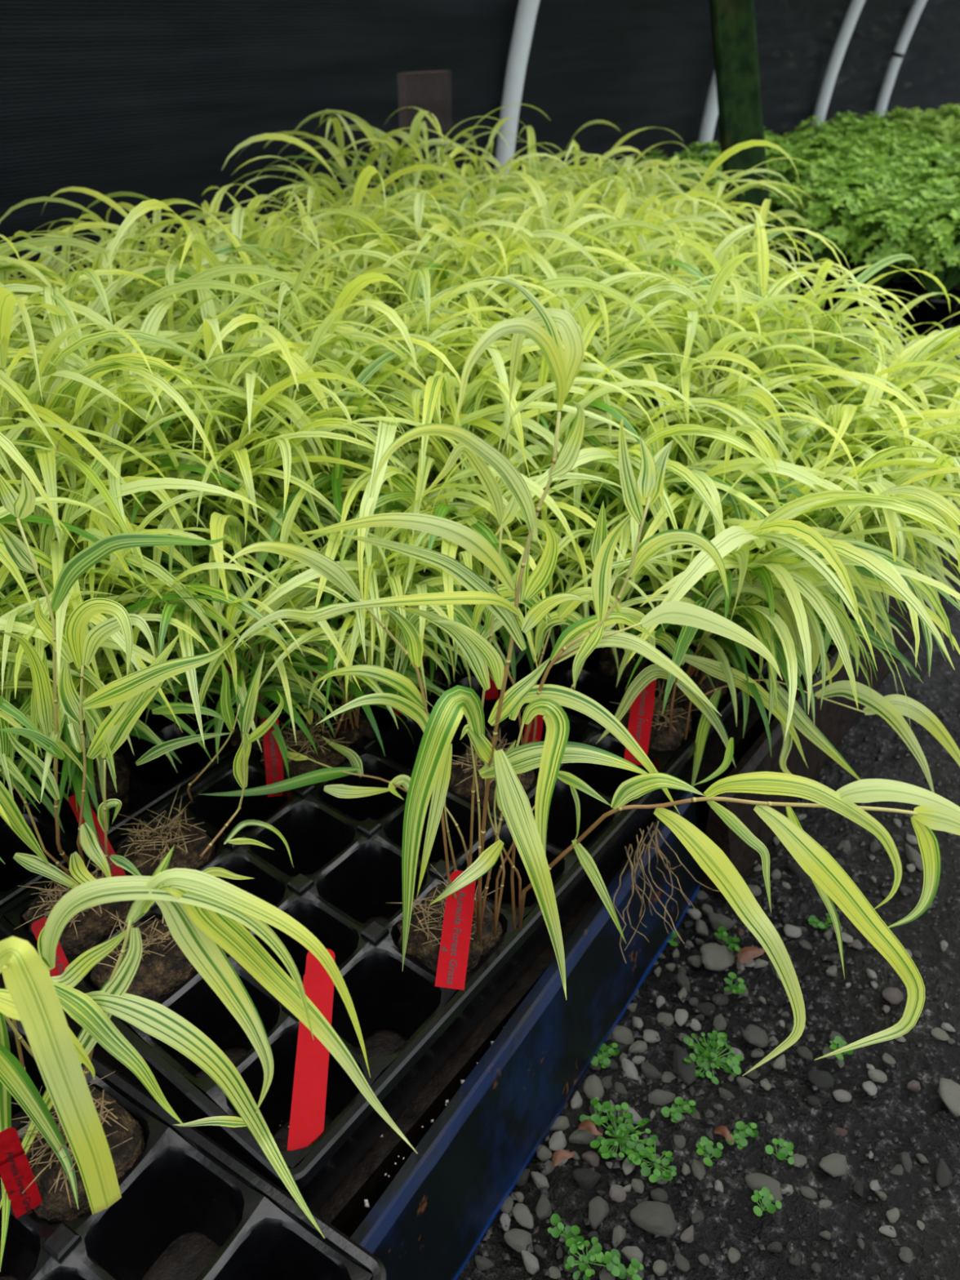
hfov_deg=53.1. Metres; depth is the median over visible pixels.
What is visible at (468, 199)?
grass plant
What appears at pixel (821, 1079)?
pebble
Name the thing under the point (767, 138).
leafy plant
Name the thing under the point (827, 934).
pebble
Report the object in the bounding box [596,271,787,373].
grass plant
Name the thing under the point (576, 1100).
pebble
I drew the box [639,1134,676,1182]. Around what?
seedling
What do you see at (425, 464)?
grass plant
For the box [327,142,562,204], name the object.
grass plant
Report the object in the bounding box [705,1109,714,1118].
pebble
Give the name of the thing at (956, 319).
pot
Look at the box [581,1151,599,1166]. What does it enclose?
pebble
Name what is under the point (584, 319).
grass plant
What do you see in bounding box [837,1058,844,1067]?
pebble
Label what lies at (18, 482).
grass plant
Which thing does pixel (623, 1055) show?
pebble
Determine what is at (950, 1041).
pebble
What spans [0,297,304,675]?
grass plant
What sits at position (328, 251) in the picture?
grass plant
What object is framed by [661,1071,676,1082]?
pebble
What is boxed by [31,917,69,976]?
plant tag
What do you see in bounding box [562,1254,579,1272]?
pebble
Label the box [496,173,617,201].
grass plant
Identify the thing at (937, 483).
grass plant
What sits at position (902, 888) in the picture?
pebble
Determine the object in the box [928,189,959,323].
leafy plant
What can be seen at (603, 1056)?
seedling
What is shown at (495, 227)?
grass plant
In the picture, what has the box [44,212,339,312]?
grass plant
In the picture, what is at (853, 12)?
pipe
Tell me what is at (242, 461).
grass plant
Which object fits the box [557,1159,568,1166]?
pebble
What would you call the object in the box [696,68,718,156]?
pipe
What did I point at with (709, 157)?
leafy plant
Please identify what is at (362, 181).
grass plant
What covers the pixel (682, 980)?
pebble
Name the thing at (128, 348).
grass plant
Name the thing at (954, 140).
leafy plant
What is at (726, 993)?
pebble
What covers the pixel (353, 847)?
tray
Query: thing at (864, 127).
leafy plant
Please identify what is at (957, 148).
leafy plant
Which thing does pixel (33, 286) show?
grass plant
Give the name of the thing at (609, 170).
grass plant
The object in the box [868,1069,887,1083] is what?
pebble
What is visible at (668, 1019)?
pebble
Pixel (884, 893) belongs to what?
pebble
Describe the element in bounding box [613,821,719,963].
roots
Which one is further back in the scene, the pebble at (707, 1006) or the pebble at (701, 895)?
the pebble at (701, 895)
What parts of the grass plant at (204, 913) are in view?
stem, stem, stem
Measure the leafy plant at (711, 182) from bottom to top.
0.310 m
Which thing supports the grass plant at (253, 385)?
on the bench
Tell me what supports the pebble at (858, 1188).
on the ground
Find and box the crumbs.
[279,1019,509,1207]
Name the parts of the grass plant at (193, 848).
stem, stem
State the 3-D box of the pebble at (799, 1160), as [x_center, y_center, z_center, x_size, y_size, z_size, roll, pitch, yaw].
[0.204,0.333,0.614,0.011,0.006,0.010,2,33,3]
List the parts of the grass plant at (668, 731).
stem, stem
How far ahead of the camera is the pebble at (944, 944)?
0.75 m
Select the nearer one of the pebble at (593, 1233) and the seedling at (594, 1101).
the pebble at (593, 1233)
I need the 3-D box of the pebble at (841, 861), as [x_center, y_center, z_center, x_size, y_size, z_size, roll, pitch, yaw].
[0.311,0.192,0.830,0.010,0.006,0.010,-4,33,-7]
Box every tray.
[0,599,377,941]
[0,626,742,1212]
[0,1017,388,1279]
[551,541,885,719]
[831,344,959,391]
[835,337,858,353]
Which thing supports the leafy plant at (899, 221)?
on the ground
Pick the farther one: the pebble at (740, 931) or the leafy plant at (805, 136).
the leafy plant at (805, 136)
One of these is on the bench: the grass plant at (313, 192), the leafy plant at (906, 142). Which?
the grass plant at (313, 192)
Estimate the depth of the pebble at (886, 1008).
0.71 m
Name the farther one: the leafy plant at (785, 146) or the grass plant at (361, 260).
the leafy plant at (785, 146)
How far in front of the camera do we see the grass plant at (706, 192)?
1.34 m
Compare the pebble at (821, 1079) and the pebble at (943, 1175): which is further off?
the pebble at (821, 1079)
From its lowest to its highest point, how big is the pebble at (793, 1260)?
0.005 m
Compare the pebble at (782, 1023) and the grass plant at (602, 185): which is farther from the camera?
the grass plant at (602, 185)
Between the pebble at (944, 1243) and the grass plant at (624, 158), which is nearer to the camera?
the pebble at (944, 1243)
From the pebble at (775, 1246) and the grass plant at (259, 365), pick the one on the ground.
the pebble at (775, 1246)
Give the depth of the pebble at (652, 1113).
0.64 m
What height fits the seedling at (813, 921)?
0.008 m
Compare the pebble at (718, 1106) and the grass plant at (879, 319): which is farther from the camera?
the grass plant at (879, 319)
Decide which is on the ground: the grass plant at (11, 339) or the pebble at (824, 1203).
the pebble at (824, 1203)
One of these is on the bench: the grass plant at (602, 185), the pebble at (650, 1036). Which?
the grass plant at (602, 185)
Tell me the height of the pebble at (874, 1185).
0.004 m
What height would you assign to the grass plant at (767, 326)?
0.253 m
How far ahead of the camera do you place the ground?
0.66 m
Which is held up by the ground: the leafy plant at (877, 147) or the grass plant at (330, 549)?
the leafy plant at (877, 147)
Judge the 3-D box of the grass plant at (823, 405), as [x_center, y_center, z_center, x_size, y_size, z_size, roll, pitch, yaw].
[0.288,-0.132,0.925,0.346,0.236,0.321,-8,34,-12]
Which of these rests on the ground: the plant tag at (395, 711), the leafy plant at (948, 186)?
the leafy plant at (948, 186)
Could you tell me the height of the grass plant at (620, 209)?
0.339 m
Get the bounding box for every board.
[350,789,701,1279]
[699,502,959,902]
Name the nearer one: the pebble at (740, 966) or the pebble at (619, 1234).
the pebble at (619, 1234)
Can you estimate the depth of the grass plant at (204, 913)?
0.42 m
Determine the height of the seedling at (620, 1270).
0.008 m
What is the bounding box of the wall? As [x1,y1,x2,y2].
[0,0,959,293]
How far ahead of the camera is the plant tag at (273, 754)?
0.69 m
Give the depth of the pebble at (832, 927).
0.77 m
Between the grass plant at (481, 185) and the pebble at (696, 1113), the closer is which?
the pebble at (696, 1113)
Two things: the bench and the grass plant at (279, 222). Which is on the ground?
the bench
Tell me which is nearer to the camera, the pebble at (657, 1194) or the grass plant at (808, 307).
the pebble at (657, 1194)
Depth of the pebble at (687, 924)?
0.77 m
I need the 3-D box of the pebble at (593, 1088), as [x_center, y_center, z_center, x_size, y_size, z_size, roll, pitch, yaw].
[0.077,0.305,0.654,0.014,0.008,0.018,-5,33,-8]
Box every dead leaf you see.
[551,1149,574,1166]
[577,1119,603,1135]
[713,1125,735,1142]
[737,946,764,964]
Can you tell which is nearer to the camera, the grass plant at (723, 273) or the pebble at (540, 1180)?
the pebble at (540, 1180)
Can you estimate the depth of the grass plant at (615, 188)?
1.41 m
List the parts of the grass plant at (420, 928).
stem, stem, stem, stem, stem, stem, stem, stem, stem, stem, stem, stem, stem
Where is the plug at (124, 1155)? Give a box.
[0,1071,142,1222]
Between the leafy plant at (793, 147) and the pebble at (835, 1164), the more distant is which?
the leafy plant at (793, 147)
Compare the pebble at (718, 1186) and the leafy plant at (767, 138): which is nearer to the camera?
the pebble at (718, 1186)
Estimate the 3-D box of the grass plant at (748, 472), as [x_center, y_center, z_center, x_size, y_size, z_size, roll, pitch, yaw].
[0.241,-0.101,0.858,0.398,0.267,0.318,-20,38,-27]
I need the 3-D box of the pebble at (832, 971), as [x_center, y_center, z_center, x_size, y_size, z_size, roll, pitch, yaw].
[0.270,0.253,0.736,0.008,0.006,0.013,17,37,24]
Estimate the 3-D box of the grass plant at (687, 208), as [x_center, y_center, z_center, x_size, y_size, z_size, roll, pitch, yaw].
[0.214,-0.448,1.347,0.327,0.308,0.330,-17,37,-24]
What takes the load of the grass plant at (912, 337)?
on the bench
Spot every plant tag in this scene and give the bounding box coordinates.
[0,1127,42,1218]
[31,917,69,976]
[68,794,126,876]
[219,655,231,682]
[262,716,284,796]
[287,948,335,1158]
[311,645,327,684]
[388,658,403,715]
[435,870,475,990]
[482,625,498,700]
[523,714,543,743]
[623,675,656,765]
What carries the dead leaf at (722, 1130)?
on the ground
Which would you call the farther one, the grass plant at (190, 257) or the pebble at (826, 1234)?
the grass plant at (190, 257)
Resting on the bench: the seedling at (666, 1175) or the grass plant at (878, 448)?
the grass plant at (878, 448)
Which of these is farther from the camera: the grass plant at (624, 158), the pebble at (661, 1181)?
the grass plant at (624, 158)
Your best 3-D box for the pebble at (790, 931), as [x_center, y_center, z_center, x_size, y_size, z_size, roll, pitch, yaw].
[0.250,0.232,0.767,0.014,0.008,0.013,23,39,31]
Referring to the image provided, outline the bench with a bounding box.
[0,501,953,1279]
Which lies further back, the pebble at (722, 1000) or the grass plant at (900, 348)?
the grass plant at (900, 348)
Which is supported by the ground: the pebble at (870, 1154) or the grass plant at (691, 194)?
the pebble at (870, 1154)
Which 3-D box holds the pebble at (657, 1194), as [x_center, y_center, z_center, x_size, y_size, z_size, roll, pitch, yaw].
[0.111,0.344,0.596,0.011,0.005,0.008,-7,34,-11]
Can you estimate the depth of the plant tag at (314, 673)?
0.81 m
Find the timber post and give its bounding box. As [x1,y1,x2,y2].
[709,0,774,287]
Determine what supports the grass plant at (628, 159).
in the tray
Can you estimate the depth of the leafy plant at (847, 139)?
3.08 m
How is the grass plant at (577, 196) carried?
on the bench
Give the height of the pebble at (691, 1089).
0.005 m
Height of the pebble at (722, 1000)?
0.006 m
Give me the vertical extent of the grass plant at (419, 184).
0.310 m
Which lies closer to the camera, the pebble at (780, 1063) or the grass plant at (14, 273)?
the pebble at (780, 1063)
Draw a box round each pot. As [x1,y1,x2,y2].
[909,288,959,336]
[940,276,959,323]
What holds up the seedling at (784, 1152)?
on the ground
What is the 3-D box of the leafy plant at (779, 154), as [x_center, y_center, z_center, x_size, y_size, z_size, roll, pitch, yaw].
[0.836,-1.240,2.752,0.206,0.311,0.213,-17,37,-24]
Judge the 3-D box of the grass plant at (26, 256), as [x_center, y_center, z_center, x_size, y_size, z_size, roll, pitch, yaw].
[-0.478,-0.253,1.035,0.351,0.327,0.348,28,42,36]
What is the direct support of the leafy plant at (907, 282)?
on the ground
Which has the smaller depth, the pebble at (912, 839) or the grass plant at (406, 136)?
the pebble at (912, 839)
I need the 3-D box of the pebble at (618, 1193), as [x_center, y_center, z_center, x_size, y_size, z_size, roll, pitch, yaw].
[0.086,0.343,0.597,0.011,0.007,0.010,7,34,11]
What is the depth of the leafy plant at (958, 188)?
2.30 m
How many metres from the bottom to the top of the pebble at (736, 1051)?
0.007 m
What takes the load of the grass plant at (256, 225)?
in the tray
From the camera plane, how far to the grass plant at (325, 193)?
1.38 m
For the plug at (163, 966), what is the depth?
0.55 m
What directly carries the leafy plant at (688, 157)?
on the ground
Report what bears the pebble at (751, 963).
on the ground
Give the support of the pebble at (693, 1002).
on the ground
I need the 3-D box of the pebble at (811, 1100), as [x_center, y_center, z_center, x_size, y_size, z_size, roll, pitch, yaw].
[0.225,0.310,0.648,0.008,0.004,0.007,1,33,2]
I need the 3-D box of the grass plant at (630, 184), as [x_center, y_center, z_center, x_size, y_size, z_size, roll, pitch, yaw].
[0.227,-0.661,1.680,0.324,0.308,0.348,-19,38,-27]
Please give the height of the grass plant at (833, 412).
0.263 m
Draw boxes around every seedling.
[547,1213,584,1251]
[564,1235,613,1279]
[579,1097,611,1126]
[590,1102,650,1164]
[591,1043,619,1068]
[604,1248,643,1279]
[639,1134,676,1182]
[661,1096,696,1122]
[666,929,679,946]
[683,1030,742,1084]
[695,1136,723,1166]
[714,925,741,951]
[724,972,746,993]
[724,1120,759,1149]
[751,1186,782,1216]
[764,1137,794,1164]
[808,913,840,928]
[829,1035,853,1060]
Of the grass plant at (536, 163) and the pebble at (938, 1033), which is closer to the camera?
the pebble at (938, 1033)
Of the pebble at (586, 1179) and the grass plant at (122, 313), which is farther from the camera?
the grass plant at (122, 313)
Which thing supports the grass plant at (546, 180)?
in the tray
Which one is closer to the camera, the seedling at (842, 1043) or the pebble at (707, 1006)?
the seedling at (842, 1043)
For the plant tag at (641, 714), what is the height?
0.061 m
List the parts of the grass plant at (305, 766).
stem, stem, stem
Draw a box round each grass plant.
[0,186,336,330]
[0,213,333,422]
[0,224,324,324]
[0,231,301,450]
[0,234,90,316]
[0,236,126,294]
[0,237,142,321]
[0,265,198,510]
[0,277,77,382]
[0,286,266,651]
[0,286,329,684]
[0,295,413,638]
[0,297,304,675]
[0,317,177,758]
[0,328,95,508]
[0,331,289,481]
[0,337,81,483]
[0,368,195,677]
[0,404,95,614]
[0,459,258,845]
[0,471,236,955]
[0,475,327,750]
[0,496,142,863]
[0,844,417,1271]
[5,232,226,366]
[7,289,357,483]
[8,230,147,319]
[8,262,279,372]
[8,264,231,440]
[8,270,118,418]
[11,302,329,613]
[12,295,109,384]
[12,471,404,777]
[16,371,435,719]
[18,256,295,442]
[21,218,231,346]
[22,286,128,317]
[33,295,182,380]
[34,256,142,319]
[35,243,224,305]
[36,258,360,564]
[38,183,305,271]
[41,200,452,452]
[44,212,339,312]
[44,225,347,324]
[50,199,407,356]
[60,261,133,274]
[66,251,380,440]
[83,237,302,305]
[84,231,392,324]
[88,186,333,282]
[95,288,425,644]
[97,253,201,346]
[106,332,444,639]
[108,651,293,879]
[115,206,370,375]
[118,191,389,330]
[119,218,321,290]
[153,413,523,691]
[155,275,654,622]
[160,218,323,253]
[163,242,395,359]
[179,266,457,530]
[181,271,502,547]
[190,229,418,331]
[201,483,493,755]
[201,614,410,799]
[205,208,461,313]
[217,216,365,270]
[220,165,474,311]
[221,133,468,240]
[222,184,448,253]
[226,276,959,1075]
[226,376,668,684]
[228,293,631,551]
[229,300,720,631]
[230,191,419,255]
[235,246,380,344]
[235,354,637,531]
[237,109,493,214]
[237,164,481,271]
[239,489,626,719]
[241,271,435,383]
[253,236,537,382]
[256,211,665,439]
[278,224,395,293]
[280,175,682,363]
[288,190,476,246]
[289,349,608,537]
[291,103,549,204]
[294,185,526,279]
[295,225,491,314]
[295,250,482,351]
[298,176,465,232]
[300,175,513,253]
[300,191,488,262]
[304,271,701,557]
[305,260,600,377]
[311,174,475,217]
[315,191,577,333]
[320,172,568,267]
[322,204,626,355]
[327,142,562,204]
[335,159,563,218]
[337,240,715,511]
[346,186,557,234]
[347,191,516,333]
[351,212,483,262]
[358,180,604,244]
[361,222,600,300]
[368,186,524,215]
[377,206,591,266]
[382,251,505,380]
[382,275,684,519]
[388,196,652,304]
[400,253,651,359]
[400,583,656,808]
[401,156,625,253]
[408,179,540,238]
[420,125,619,212]
[431,240,693,395]
[433,171,712,342]
[435,169,562,217]
[442,151,609,199]
[443,153,625,209]
[448,179,568,201]
[448,214,628,268]
[456,256,654,356]
[457,204,556,252]
[460,483,711,675]
[470,189,707,333]
[471,190,737,313]
[475,156,604,198]
[476,182,573,222]
[478,369,933,612]
[480,151,744,233]
[481,173,649,197]
[484,200,733,299]
[485,177,671,256]
[488,120,690,196]
[488,257,773,498]
[495,157,670,197]
[495,408,959,684]
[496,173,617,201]
[497,189,627,254]
[499,169,617,185]
[500,435,789,688]
[511,187,659,272]
[516,139,673,197]
[516,186,657,226]
[523,314,668,417]
[523,327,792,582]
[525,203,941,471]
[525,276,845,459]
[538,155,710,232]
[545,199,879,326]
[547,222,799,469]
[554,165,700,202]
[558,139,822,285]
[559,155,715,236]
[560,294,888,542]
[561,400,959,756]
[562,196,754,259]
[575,193,755,289]
[576,160,779,271]
[584,360,959,611]
[591,214,720,298]
[595,191,776,282]
[595,284,875,374]
[595,553,959,794]
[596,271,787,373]
[606,355,959,540]
[606,360,959,493]
[607,204,817,301]
[609,154,654,188]
[610,420,959,684]
[611,275,920,444]
[626,191,743,267]
[626,240,751,287]
[631,178,740,272]
[638,234,950,447]
[651,293,917,443]
[665,230,813,294]
[670,242,814,318]
[671,404,959,639]
[693,258,935,413]
[697,287,851,325]
[701,257,919,391]
[708,292,959,456]
[720,311,959,458]
[723,385,959,626]
[740,390,959,578]
[780,326,959,459]
[814,311,959,391]
[822,317,911,392]
[827,383,956,503]
[851,376,959,459]
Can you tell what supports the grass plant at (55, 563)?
on the bench
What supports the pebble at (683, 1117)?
on the ground
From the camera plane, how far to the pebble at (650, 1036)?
0.68 m
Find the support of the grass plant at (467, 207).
in the tray
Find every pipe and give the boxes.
[494,0,539,173]
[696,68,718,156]
[809,0,865,147]
[872,0,927,119]
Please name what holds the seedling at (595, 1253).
on the ground
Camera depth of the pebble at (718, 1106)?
0.64 m
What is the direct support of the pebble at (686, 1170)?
on the ground
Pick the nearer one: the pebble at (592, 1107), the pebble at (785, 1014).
the pebble at (592, 1107)
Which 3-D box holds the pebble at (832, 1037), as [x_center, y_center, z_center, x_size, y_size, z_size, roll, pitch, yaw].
[0.256,0.285,0.687,0.010,0.006,0.010,23,39,31]
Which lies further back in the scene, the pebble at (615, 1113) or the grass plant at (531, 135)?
the grass plant at (531, 135)
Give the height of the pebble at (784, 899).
0.005 m
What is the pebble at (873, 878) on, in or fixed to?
on the ground
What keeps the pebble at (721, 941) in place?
on the ground
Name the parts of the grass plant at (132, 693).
stem, stem, stem, stem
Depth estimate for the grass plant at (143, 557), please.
0.65 m
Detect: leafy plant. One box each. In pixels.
[634,148,685,189]
[638,191,669,205]
[640,168,718,240]
[666,150,710,177]
[679,139,722,238]
[680,162,726,230]
[708,165,726,239]
[764,127,787,158]
[765,133,793,152]
[765,146,799,248]
[766,157,782,223]
[767,152,824,293]
[772,146,844,267]
[776,174,871,315]
[777,143,815,231]
[782,115,840,151]
[788,140,811,153]
[801,155,888,303]
[808,139,870,256]
[813,129,845,147]
[820,110,864,139]
[830,141,844,152]
[835,132,871,149]
[835,139,882,166]
[838,187,928,325]
[840,115,904,145]
[840,128,904,166]
[841,154,906,277]
[858,111,882,126]
[865,155,919,279]
[866,182,944,313]
[870,120,908,142]
[871,106,928,133]
[875,142,906,153]
[880,148,933,270]
[885,131,926,155]
[887,106,943,123]
[889,166,959,302]
[893,136,954,174]
[894,128,941,149]
[899,192,959,336]
[907,122,955,150]
[912,103,959,136]
[921,146,958,161]
[926,163,959,288]
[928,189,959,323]
[942,119,959,151]
[942,150,959,172]
[945,145,959,158]
[946,162,959,179]
[951,181,959,275]
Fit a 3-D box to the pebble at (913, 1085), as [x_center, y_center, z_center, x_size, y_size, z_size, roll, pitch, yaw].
[0.296,0.304,0.657,0.009,0.007,0.006,5,33,7]
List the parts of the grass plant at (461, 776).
stem, stem, stem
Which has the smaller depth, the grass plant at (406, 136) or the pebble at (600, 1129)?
the pebble at (600, 1129)
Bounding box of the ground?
[457,299,959,1279]
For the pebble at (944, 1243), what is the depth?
0.57 m
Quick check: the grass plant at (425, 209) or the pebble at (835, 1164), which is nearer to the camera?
the pebble at (835, 1164)
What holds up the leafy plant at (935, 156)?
on the ground
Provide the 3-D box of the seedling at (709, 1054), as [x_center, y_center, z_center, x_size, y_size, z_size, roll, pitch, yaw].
[0.160,0.290,0.668,0.041,0.009,0.040,-16,36,-23]
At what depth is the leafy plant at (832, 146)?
2.57 m
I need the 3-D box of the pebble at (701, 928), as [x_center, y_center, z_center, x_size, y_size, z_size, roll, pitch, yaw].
[0.177,0.231,0.769,0.009,0.010,0.015,-5,33,-8]
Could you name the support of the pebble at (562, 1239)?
on the ground
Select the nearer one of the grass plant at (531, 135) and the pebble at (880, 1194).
the pebble at (880, 1194)
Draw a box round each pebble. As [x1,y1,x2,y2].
[474,1255,493,1271]
[499,1213,511,1231]
[500,1195,513,1214]
[503,1228,532,1253]
[511,1203,533,1228]
[515,1168,530,1186]
[515,1191,524,1202]
[520,1250,539,1275]
[529,1171,549,1189]
[533,1244,546,1258]
[534,1194,551,1220]
[536,1144,552,1161]
[541,1160,555,1175]
[547,1266,561,1279]
[548,1130,566,1151]
[550,1115,569,1130]
[555,1246,563,1259]
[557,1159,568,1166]
[559,1231,577,1242]
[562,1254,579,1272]
[568,1128,595,1144]
[569,1090,582,1109]
[572,1151,579,1159]
[573,1168,601,1190]
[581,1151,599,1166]
[582,1074,604,1099]
[587,1231,599,1238]
[588,1195,608,1230]
[589,1104,603,1115]
[590,1061,601,1070]
[596,1125,604,1133]
[596,1190,605,1196]
[598,1266,615,1279]
[599,1146,615,1158]
[600,1075,612,1089]
[605,1032,613,1041]
[605,1161,612,1168]
[607,1099,617,1115]
[608,1058,618,1069]
[608,1122,617,1131]
[608,1184,626,1202]
[611,1025,634,1044]
[612,1225,626,1248]
[614,1081,627,1095]
[617,1106,641,1124]
[619,1053,627,1061]
[621,1057,638,1080]
[621,1245,643,1263]
[622,1158,635,1175]
[623,1183,631,1192]
[626,1003,637,1012]
[626,1268,644,1279]
[628,1040,647,1053]
[629,1200,678,1237]
[631,1016,643,1030]
[631,1055,644,1064]
[631,1178,644,1193]
[640,1062,662,1079]
[642,1029,660,1043]
[648,1088,675,1105]
[648,1134,660,1146]
[649,1109,655,1118]
[650,1187,667,1202]
[653,966,661,977]
[653,1259,666,1276]
[656,995,665,1008]
[656,1173,668,1184]
[657,1012,674,1026]
[658,952,665,958]
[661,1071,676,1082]
[665,963,675,971]
[668,1044,675,1051]
[669,934,681,945]
[671,947,679,958]
[671,1113,684,1123]
[673,1044,696,1086]
[673,1134,685,1149]
[674,972,689,992]
[674,1008,688,1026]
[674,1253,689,1271]
[677,986,686,1002]
[678,965,686,973]
[678,1032,690,1042]
[680,1225,693,1243]
[681,1162,690,1176]
[684,920,693,928]
[684,940,693,947]
[686,907,701,919]
[687,955,702,967]
[688,997,698,1006]
[688,1085,695,1096]
[688,1109,700,1119]
[689,1018,701,1031]
[691,1159,706,1180]
[691,1210,703,1223]
[694,937,704,945]
[694,1013,704,1021]
[695,919,708,936]
[695,1002,715,1016]
[696,889,708,899]
[697,1253,710,1266]
[698,1154,706,1164]
[699,942,734,971]
[701,903,713,915]
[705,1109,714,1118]
[706,1131,713,1140]
[707,912,735,933]
[711,993,728,1006]
[712,1013,726,1031]
[713,933,728,946]
[713,1103,723,1110]
[714,1179,723,1192]
[718,1087,734,1099]
[720,1129,733,1137]
[724,985,733,995]
[727,1246,740,1263]
[728,1047,744,1059]
[728,1073,733,1081]
[735,986,748,996]
[736,961,744,972]
[736,1076,753,1088]
[737,927,744,937]
[742,959,755,966]
[742,1024,768,1048]
[744,1066,759,1079]
[744,1173,783,1202]
[746,884,761,896]
[751,1048,764,1057]
[753,864,762,871]
[753,958,768,968]
[758,995,766,1004]
[760,1078,771,1090]
[764,902,774,909]
[765,1111,773,1124]
[766,1240,782,1252]
[768,1035,778,1045]
[770,868,781,879]
[770,966,776,975]
[772,835,779,845]
[773,1054,786,1069]
[775,895,786,902]
[778,1019,785,1027]
[781,1011,790,1017]
[781,1183,793,1194]
[782,881,791,888]
[782,915,790,924]
[783,924,801,937]
[786,862,813,884]
[789,1253,800,1266]
[791,1153,807,1167]
[795,1045,813,1060]
[797,813,806,820]
[797,926,807,932]
[799,939,812,949]
[800,1186,817,1199]
[806,1095,820,1106]
[807,1070,834,1088]
[811,1262,821,1272]
[818,1153,846,1177]
[818,1199,831,1208]
[818,1230,831,1239]
[822,928,832,941]
[822,1046,835,1058]
[826,952,840,961]
[826,964,836,977]
[829,1031,845,1041]
[830,924,842,933]
[832,1088,852,1102]
[834,857,844,865]
[834,1127,847,1136]
[836,840,850,850]
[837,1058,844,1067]
[841,932,853,942]
[850,939,862,950]
[851,875,859,884]
[853,1179,863,1197]
[856,1237,864,1249]
[862,1080,877,1096]
[866,968,876,980]
[866,1063,875,1070]
[867,1151,874,1159]
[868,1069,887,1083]
[869,841,879,852]
[869,1179,879,1191]
[870,875,875,882]
[871,981,878,988]
[874,1190,887,1200]
[879,1225,896,1237]
[880,889,889,898]
[881,986,903,1004]
[882,1053,896,1064]
[883,1004,889,1013]
[885,1207,899,1222]
[889,1164,903,1175]
[892,834,902,841]
[893,817,901,827]
[894,1035,906,1042]
[895,1012,903,1019]
[896,846,904,852]
[898,1246,912,1263]
[899,885,912,893]
[899,1151,912,1173]
[904,844,923,871]
[905,949,911,957]
[906,834,917,844]
[906,863,915,872]
[906,1080,920,1091]
[912,950,921,958]
[915,1153,928,1163]
[915,1220,924,1230]
[930,1027,949,1040]
[934,1157,952,1187]
[937,1077,959,1116]
[940,940,948,951]
[940,1022,955,1031]
[940,1239,946,1247]
[946,1038,955,1044]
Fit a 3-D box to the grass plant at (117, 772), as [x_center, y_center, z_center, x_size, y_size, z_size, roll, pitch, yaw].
[-0.265,0.012,0.675,0.239,0.253,0.322,-6,33,-9]
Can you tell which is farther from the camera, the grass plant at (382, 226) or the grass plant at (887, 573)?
the grass plant at (382, 226)
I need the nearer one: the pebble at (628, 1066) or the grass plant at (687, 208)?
the pebble at (628, 1066)
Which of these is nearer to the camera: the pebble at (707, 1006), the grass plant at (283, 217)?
the pebble at (707, 1006)
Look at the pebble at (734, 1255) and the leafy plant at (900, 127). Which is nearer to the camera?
the pebble at (734, 1255)
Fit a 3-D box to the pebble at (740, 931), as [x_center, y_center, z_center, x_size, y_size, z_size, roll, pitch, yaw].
[0.208,0.234,0.766,0.006,0.005,0.008,13,35,19]
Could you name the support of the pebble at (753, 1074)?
on the ground
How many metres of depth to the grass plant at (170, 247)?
1.09 m
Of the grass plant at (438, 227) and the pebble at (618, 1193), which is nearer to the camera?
the pebble at (618, 1193)
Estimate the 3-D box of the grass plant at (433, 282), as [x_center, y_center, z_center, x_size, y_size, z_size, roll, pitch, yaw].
[-0.076,-0.229,1.007,0.281,0.306,0.323,19,37,26]
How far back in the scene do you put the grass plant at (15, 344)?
0.77 m
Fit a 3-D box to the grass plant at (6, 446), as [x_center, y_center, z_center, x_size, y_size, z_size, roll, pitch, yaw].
[-0.347,-0.041,0.699,0.325,0.345,0.438,8,34,13]
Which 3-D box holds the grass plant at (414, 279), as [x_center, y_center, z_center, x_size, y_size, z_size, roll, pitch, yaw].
[-0.023,-0.232,0.991,0.376,0.349,0.410,3,33,4]
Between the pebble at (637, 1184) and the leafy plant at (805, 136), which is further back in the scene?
the leafy plant at (805, 136)
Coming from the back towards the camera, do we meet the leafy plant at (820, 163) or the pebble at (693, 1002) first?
the leafy plant at (820, 163)
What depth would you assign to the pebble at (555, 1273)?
0.56 m
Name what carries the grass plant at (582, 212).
in the tray
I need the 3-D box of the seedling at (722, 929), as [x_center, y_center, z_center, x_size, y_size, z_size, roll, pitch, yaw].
[0.194,0.236,0.752,0.014,0.008,0.024,-27,41,-35]
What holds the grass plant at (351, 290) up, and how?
in the tray at (152, 782)
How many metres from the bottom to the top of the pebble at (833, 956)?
0.006 m
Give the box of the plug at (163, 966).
[89,907,196,1043]
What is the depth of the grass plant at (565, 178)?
1.54 m
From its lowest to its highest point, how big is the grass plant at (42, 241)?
0.353 m
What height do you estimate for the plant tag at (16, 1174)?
0.046 m
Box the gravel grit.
[461,687,959,1279]
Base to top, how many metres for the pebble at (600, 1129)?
0.004 m
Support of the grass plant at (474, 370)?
on the bench

